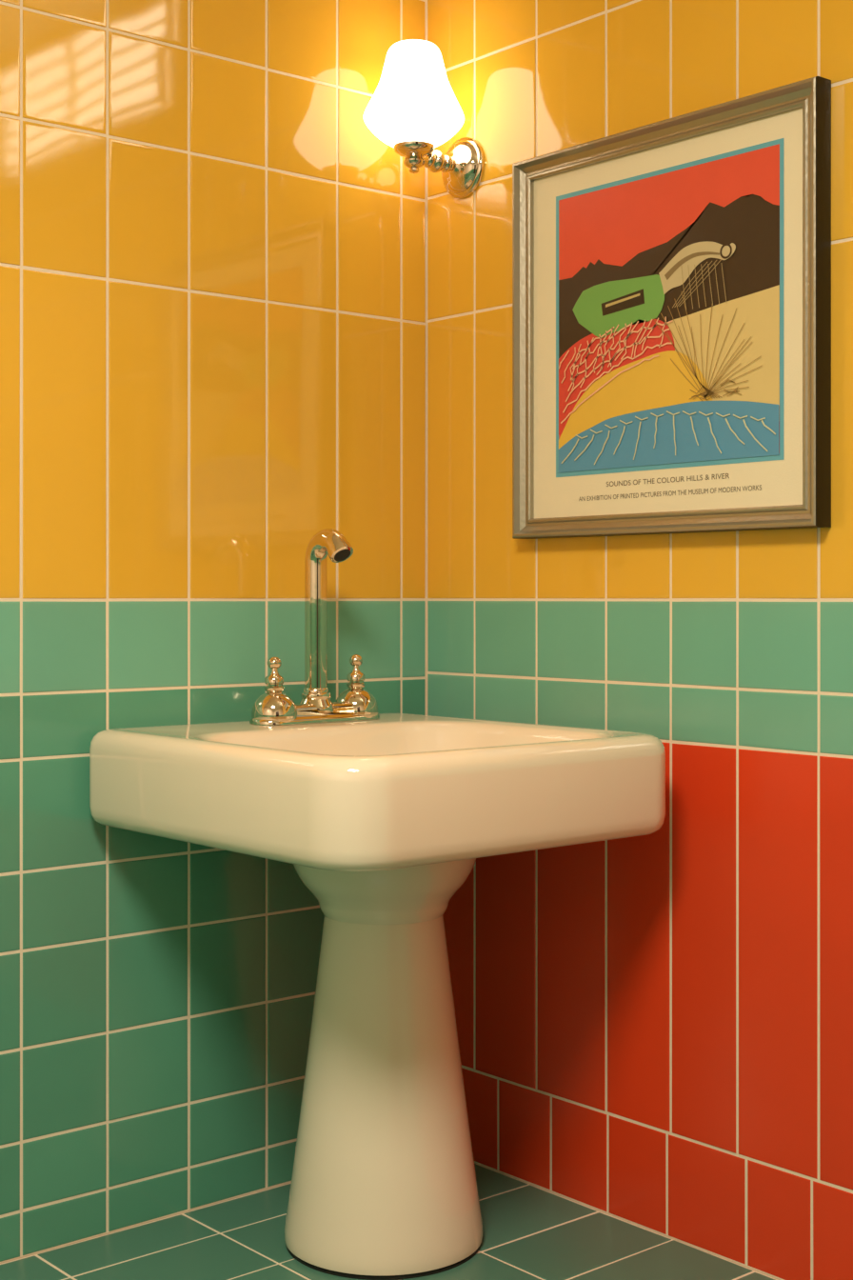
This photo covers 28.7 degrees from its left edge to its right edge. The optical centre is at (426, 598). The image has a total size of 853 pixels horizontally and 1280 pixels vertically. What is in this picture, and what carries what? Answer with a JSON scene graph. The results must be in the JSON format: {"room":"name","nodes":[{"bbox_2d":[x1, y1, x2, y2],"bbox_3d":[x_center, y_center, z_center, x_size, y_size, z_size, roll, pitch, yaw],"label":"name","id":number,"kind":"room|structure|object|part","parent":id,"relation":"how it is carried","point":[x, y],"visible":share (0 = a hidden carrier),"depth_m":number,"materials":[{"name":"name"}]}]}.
{"room":"bathroom","nodes":[
{"label":"bathroom","id":0,"kind":"room"},
{"bbox_2d":[0,0,427,1262],"bbox_3d":[-1.214,-0.215,2.266,3.250,2.570,0.051,0,0,-41],"label":"wall","id":1,"kind":"structure","parent":0,"point":[213,268],"depth_m":2.90,"materials":[{"name":"yellow tile"}]},
{"bbox_2d":[0,1162,779,1279],"bbox_3d":[-0.113,1.095,0.938,3.300,0.051,3.500,0,0,-41],"label":"floor","id":2,"kind":"structure","parent":0,"point":[531,1231],"depth_m":2.74,"materials":[{"name":"teal tile"}]},
{"bbox_2d":[89,713,665,1279],"bbox_3d":[-0.082,0.644,2.723,0.679,0.852,0.718,0,0,-41],"label":"pedestal sink","id":3,"kind":"object","parent":2,"relation":"on","point":[385,819],"visible":1,"depth_m":2.64,"materials":[{"name":"beige ceramic"}]},
{"bbox_2d":[249,528,379,725],"bbox_3d":[-0.179,0.048,2.941,0.268,0.341,0.132,0,0,-41],"label":"faucet","id":4,"kind":"object","parent":3,"relation":"on","point":[274,707],"visible":1,"depth_m":2.94,"materials":[{"name":"silver metal"}]},
{"bbox_3d":[-0.264,0.158,2.902,0.080,0.113,0.080,0,0,-40],"label":"handle","id":5,"kind":"part","parent":4,"relation":"part of","materials":[{"name":"silver metal"}]},
{"bbox_3d":[-0.196,0.202,2.961,0.268,0.032,0.076,0,0,-40],"label":"plate","id":6,"kind":"part","parent":4,"relation":"part of","materials":[{"name":"silver metal"}]},
{"bbox_3d":[-0.177,0.039,2.938,0.066,0.323,0.125,0,0,-40],"label":"spout","id":7,"kind":"part","parent":4,"relation":"part of","materials":[{"name":"silver metal"}]},
{"bbox_3d":[-0.128,0.158,3.019,0.080,0.113,0.080,0,0,-40],"label":"handle","id":8,"kind":"part","parent":4,"relation":"part of","materials":[{"name":"silver metal"}]},
{"bbox_2d":[89,713,665,871],"bbox_3d":[-0.082,0.297,2.723,0.679,0.158,0.718,0,0,-40],"label":"basin","id":9,"kind":"object","parent":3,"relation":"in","point":[392,790],"depth_m":2.47,"materials":[{"name":"beige ceramic"}]},
{"bbox_3d":[-0.071,0.448,2.782,0.320,0.155,0.320,0,0,-40],"label":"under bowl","id":10,"kind":"part","parent":3,"relation":"part of","materials":[{"name":"beige ceramic"}]},
{"bbox_2d":[427,0,852,1279],"bbox_3d":[1.123,-0.215,1.993,0.051,2.570,3.400,0,0,-41],"label":"wall","id":11,"kind":"structure","parent":0,"point":[655,1030],"depth_m":2.81,"materials":[{"name":"multicoloured tile"}]},
{"bbox_2d":[363,39,484,198],"bbox_3d":[-0.010,-0.894,3.114,0.217,0.263,0.189,0,0,-41],"label":"wall sconce","id":12,"kind":"object","parent":11,"relation":"attached to","point":[413,109],"visible":1,"depth_m":3.06,"materials":[{"name":"white glass"}]},
{"bbox_3d":[-0.023,-0.931,3.103,0.183,0.190,0.189,0,0,-40],"label":"lamp shade","id":13,"kind":"part","parent":12,"relation":"part of","materials":[{"name":"white glass"}]},
{"bbox_3d":[0.013,-0.821,3.134,0.097,0.042,0.042,0,0,-40],"label":"arm","id":14,"kind":"part","parent":12,"relation":"part of","materials":[{"name":"silver metal"}]},
{"bbox_2d":[512,76,831,539],"bbox_3d":[0.385,-0.449,2.788,0.038,0.682,0.669,0,0,-41],"label":"framed poster","id":15,"kind":"object","parent":11,"relation":"attached to","point":[671,277],"visible":1,"depth_m":2.75,"materials":[{"name":"multicoloured paper"}]}
]}

